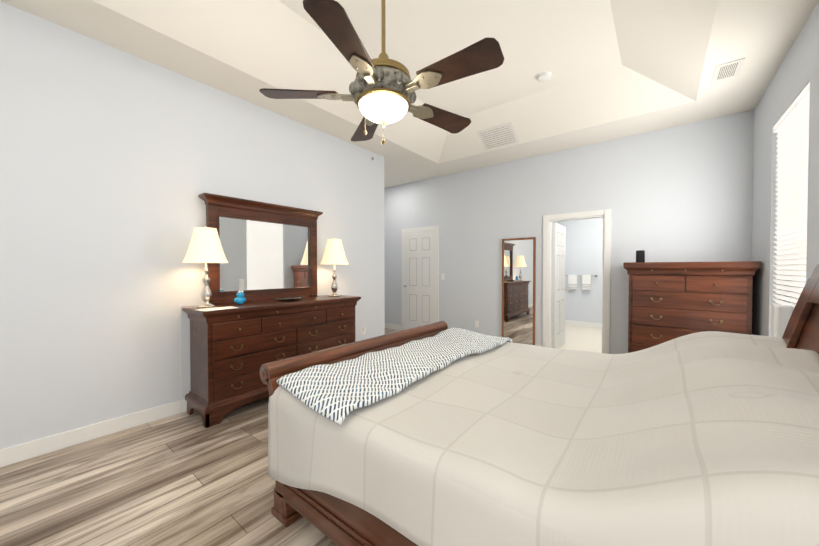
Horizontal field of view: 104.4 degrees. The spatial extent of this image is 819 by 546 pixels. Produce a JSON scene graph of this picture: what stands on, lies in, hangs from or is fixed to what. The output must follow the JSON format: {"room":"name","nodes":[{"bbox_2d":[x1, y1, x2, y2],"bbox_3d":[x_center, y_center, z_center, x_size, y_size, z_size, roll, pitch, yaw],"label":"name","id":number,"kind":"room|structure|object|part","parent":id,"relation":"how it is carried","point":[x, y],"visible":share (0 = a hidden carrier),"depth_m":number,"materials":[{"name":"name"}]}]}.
{"room":"bedroom","nodes":[
{"label":"bedroom","id":0,"kind":"room"},
{"bbox_2d":[0,1,384,449],"bbox_3d":[-2.311,-0.258,2.652,0.120,3.050,6.047,1,1,38],"label":"wall","id":1,"kind":"structure","parent":0,"point":[115,162],"depth_m":2.54,"materials":[{"name":"white paint"}]},
{"bbox_2d":[0,399,186,466],"bbox_3d":[-2.214,1.209,2.685,0.021,0.115,5.943,1,1,38],"label":"baseboard","id":2,"kind":"structure","parent":1,"relation":"attached to","point":[28,450],"depth_m":2.39,"materials":[{"name":"white wood"}]},
{"bbox_2d":[0,324,601,545],"bbox_3d":[-0.011,1.275,3.660,6.357,0.054,10.440,1,1,38],"label":"floor","id":3,"kind":"structure","parent":0,"point":[183,479],"depth_m":1.88,"materials":[{"name":"brown wood"}]},
{"bbox_2d":[181,193,360,427],"bbox_3d":[-1.338,0.257,3.391,0.545,1.998,1.720,1,1,38],"label":"dresser","id":4,"kind":"object","parent":3,"relation":"on","point":[270,251],"visible":0.79,"depth_m":3.16,"materials":[{"name":"brown wood"}]},
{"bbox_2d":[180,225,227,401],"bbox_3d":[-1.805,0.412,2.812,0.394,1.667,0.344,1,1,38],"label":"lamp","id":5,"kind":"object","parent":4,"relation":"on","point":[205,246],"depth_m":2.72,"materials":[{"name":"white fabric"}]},
{"bbox_3d":[-1.960,0.772,2.831,0.134,0.946,0.143,1,1,38],"label":"lamp cord","id":6,"kind":"part","parent":5,"relation":"part of","materials":[{"name":"white plastic"}]},
{"bbox_3d":[-1.785,-0.241,2.787,0.344,0.300,0.344,1,1,38],"label":"lamp shade","id":7,"kind":"part","parent":5,"relation":"part of","materials":[{"name":"beige fabric"}]},
{"bbox_2d":[197,306,237,311],"bbox_3d":[-1.633,0.304,2.705,0.205,0.005,0.298,1,1,38],"label":"papers","id":8,"kind":"object","parent":4,"relation":"on","point":[216,308],"visible":0.89,"depth_m":2.70,"materials":[{"name":"white paper"}]},
{"bbox_2d":[234,291,245,304],"bbox_3d":[-1.609,0.233,3.018,0.080,0.135,0.108,1,1,38],"label":"figurine","id":9,"kind":"object","parent":4,"relation":"on","point":[240,299],"visible":1,"depth_m":2.99,"materials":[{"name":"blue"}]},
{"bbox_2d":[274,297,303,300],"bbox_3d":[-1.293,0.282,3.420,0.205,0.026,0.330,1,1,38],"label":"dish","id":10,"kind":"object","parent":4,"relation":"on","point":[288,299],"visible":1,"depth_m":3.40,"materials":[{"name":"brown"}]},
{"bbox_2d":[320,237,347,296],"bbox_3d":[-0.919,-0.075,3.889,0.344,0.725,0.344,1,1,38],"label":"lamp","id":11,"kind":"object","parent":4,"relation":"on","point":[334,253],"visible":1,"depth_m":3.80,"materials":[{"name":"beige fabric"}]},
{"bbox_3d":[-0.919,-0.258,3.887,0.344,0.300,0.344,1,1,38],"label":"lamp shade","id":12,"kind":"part","parent":11,"relation":"part of","materials":[{"name":"beige fabric"}]},
{"bbox_2d":[260,264,818,545],"bbox_3d":[0.720,0.591,1.711,2.516,1.381,1.928,1,1,38],"label":"bed","id":13,"kind":"object","parent":3,"relation":"on","point":[439,433],"visible":1,"depth_m":1.15,"materials":[{"name":"beige fabric"}]},
{"bbox_3d":[-0.164,0.879,2.402,0.278,0.784,1.843,1,1,38],"label":"footboard","id":14,"kind":"part","parent":13,"relation":"part of","materials":[{"name":"brown wood"}]},
{"bbox_2d":[276,327,512,424],"bbox_3d":[0.104,0.663,2.201,0.577,0.283,1.922,1,1,38],"label":"throw","id":15,"kind":"object","parent":13,"relation":"on","point":[346,392],"depth_m":1.69,"materials":[{"name":"fabric"}]},
{"bbox_3d":[1.562,0.601,1.038,0.360,1.381,1.831,1,1,38],"label":"headboard","id":16,"kind":"part","parent":13,"relation":"part of","materials":[{"name":"brown wood"}]},
{"bbox_2d":[623,261,761,352],"bbox_3d":[3.149,0.565,3.655,1.115,1.375,0.560,1,1,38],"label":"chest","id":17,"kind":"object","parent":3,"relation":"on","point":[668,301],"visible":0.67,"depth_m":3.45,"materials":[{"name":"brown wood"}]},
{"bbox_2d":[636,250,644,261],"bbox_3d":[2.829,-0.202,3.895,0.088,0.148,0.088,1,1,38],"label":"speaker","id":18,"kind":"object","parent":17,"relation":"on","point":[640,255],"visible":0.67,"depth_m":3.86},
{"bbox_3d":[2.988,0.538,3.450,0.603,0.865,0.032,1,1,38],"label":"handle","id":19,"kind":"part","parent":17,"relation":"part of","materials":[{"name":"gold metal"}]},
{"bbox_3d":[3.002,0.544,3.468,0.943,1.022,0.014,1,1,38],"label":"drawer","id":20,"kind":"part","parent":17,"relation":"part of","materials":[{"name":"brown wood"}]},
{"bbox_3d":[2.294,0.931,2.106,0.504,0.690,0.530,1,1,38],"label":"nightstand","id":21,"kind":"object","parent":3,"relation":"on","visible":0},
{"bbox_2d":[771,304,793,336],"bbox_3d":[2.524,0.399,2.152,0.090,0.369,0.090,1,1,38],"label":"lamp","id":22,"kind":"object","parent":21,"relation":"on","point":[781,314],"visible":0.56,"depth_m":2.13,"materials":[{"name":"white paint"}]},
{"bbox_2d":[0,0,818,187],"bbox_3d":[-0.890,-1.986,2.495,6.357,0.410,7.640,1,1,38],"label":"ceiling","id":23,"kind":"structure","parent":0,"point":[617,69],"depth_m":2.88,"materials":[{"name":"white paint"}]},
{"bbox_2d":[259,0,503,144],"bbox_3d":[-0.116,-1.402,1.897,1.358,1.356,1.391,1,1,38],"label":"ceiling fan","id":24,"kind":"object","parent":23,"relation":"hanging from","point":[383,87],"visible":1,"depth_m":1.76,"materials":[{"name":"brown wood"}]},
{"bbox_3d":[-0.157,-1.083,1.918,0.386,0.133,0.394,1,1,38],"label":"motor","id":25,"kind":"part","parent":24,"relation":"part of","materials":[{"name":"grey metal"}]},
{"bbox_3d":[-0.157,-0.969,1.920,0.300,0.095,0.300,1,1,38],"label":"lamp shade","id":26,"kind":"part","parent":24,"relation":"part of","materials":[{"name":"white glass"}]},
{"bbox_2d":[477,122,519,149],"bbox_3d":[1.240,-1.904,4.455,0.500,0.168,0.324,1,1,38],"label":"ceiling vent","id":27,"kind":"object","parent":23,"relation":"in","point":[502,135],"visible":1,"depth_m":4.44,"materials":[{"name":"white metal"}]},
{"bbox_2d":[538,71,551,81],"bbox_3d":[1.441,-2.082,3.382,0.136,0.045,0.136,1,1,38],"label":"smoke detector","id":28,"kind":"object","parent":23,"relation":"attached to","point":[545,76],"visible":0.98,"depth_m":3.35,"materials":[{"name":"white plastic"}]},
{"bbox_2d":[711,57,745,81],"bbox_3d":[2.799,-1.780,2.800,0.180,0.010,0.300,1,1,38],"label":"ceiling vent","id":29,"kind":"object","parent":23,"relation":"in","point":[727,70],"visible":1,"depth_m":2.78,"materials":[{"name":"white metal"}]},
{"bbox_2d":[384,110,753,353],"bbox_3d":[1.471,-0.300,5.421,6.237,3.050,0.120,1,1,38],"label":"wall","id":30,"kind":"structure","parent":0,"point":[682,193],"depth_m":4.42,"materials":[{"name":"white paint"}]},
{"bbox_2d":[385,323,401,330],"bbox_3d":[-0.588,1.144,6.979,1.100,0.115,0.016,1,1,38],"label":"baseboard","id":31,"kind":"structure","parent":30,"relation":"attached to","point":[387,325],"depth_m":6.77,"materials":[{"name":"white"}]},
{"bbox_2d":[404,230,434,329],"bbox_3d":[0.172,0.188,6.306,0.754,2.028,0.105,1,1,38],"label":"closet door","id":32,"kind":"structure","parent":30,"relation":"in","point":[419,285],"depth_m":6.32,"materials":[{"name":"white wood"}]},
{"bbox_2d":[402,226,438,329],"bbox_3d":[0.200,0.154,6.341,0.910,2.115,0.020,1,1,38],"label":"door frame","id":33,"kind":"structure","parent":30,"relation":"attached to","point":[435,228],"depth_m":6.15,"materials":[{"name":"white wood"}]},
{"bbox_2d":[502,237,535,344],"bbox_3d":[1.748,0.305,5.113,0.535,1.730,0.033,1,1,38],"label":"wall mirror","id":34,"kind":"object","parent":30,"relation":"attached to","point":[518,285],"visible":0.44,"depth_m":5.10,"materials":[{"name":"brown wood"}]},
{"bbox_2d":[552,223,569,348],"bbox_3d":[2.452,0.217,5.210,0.221,2.000,0.690,1,1,38],"label":"bathroom door","id":35,"kind":"structure","parent":30,"relation":"in","point":[558,276],"depth_m":5.11,"materials":[{"name":"white wood"}]},
{"bbox_2d":[542,209,610,353],"bbox_3d":[2.439,0.179,4.667,0.880,2.115,0.160,1,1,38],"label":"door frame","id":36,"kind":"structure","parent":30,"relation":"attached to","point":[606,213],"depth_m":4.58,"materials":[{"name":"white wood"}]},
{"bbox_2d":[551,218,602,322],"bbox_3d":[4.314,-0.171,6.800,3.240,2.750,0.120,1,1,38],"label":"wall","id":37,"kind":"structure","parent":0,"point":[584,246],"depth_m":7.05,"materials":[{"name":"white paint"}]},
{"bbox_2d":[551,319,601,328],"bbox_3d":[4.271,1.148,6.764,3.000,0.115,0.020,1,1,38],"label":"baseboard","id":38,"kind":"structure","parent":37,"relation":"attached to","point":[567,322],"depth_m":7.07,"materials":[{"name":"white wood"}]},
{"bbox_2d":[565,274,596,289],"bbox_3d":[3.794,0.198,7.083,0.670,0.324,0.087,1,1,38],"label":"towel rail","id":39,"kind":"object","parent":37,"relation":"attached to","point":[586,282],"visible":0.98,"depth_m":7.01,"materials":[{"name":"white fabric"}]},
{"bbox_2d":[752,1,818,335],"bbox_3d":[1.522,-0.426,0.541,0.120,3.450,7.480,1,1,38],"label":"wall","id":40,"kind":"structure","parent":0,"point":[797,72],"depth_m":2.91,"materials":[{"name":"white paint"}]},
{"bbox_2d":[773,82,809,307],"bbox_3d":[3.060,-0.342,2.546,0.074,1.974,0.918,1,1,38],"label":"window blinds","id":41,"kind":"object","parent":40,"relation":"attached to","point":[791,127],"visible":0.58,"depth_m":2.54,"materials":[{"name":"white plastic"}]},
{"bbox_3d":[3.073,-0.326,2.536,0.130,2.010,0.990,1,1,38],"label":"window","id":42,"kind":"structure","parent":40,"relation":"in","visible":0},
{"bbox_2d":[785,264,805,304],"bbox_3d":[3.107,-0.341,2.509,0.005,1.890,0.840,1,1,38],"label":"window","id":43,"kind":"structure","parent":42,"relation":"attached to","point":[794,286],"depth_m":2.66,"materials":[{"name":"white"}]}
]}

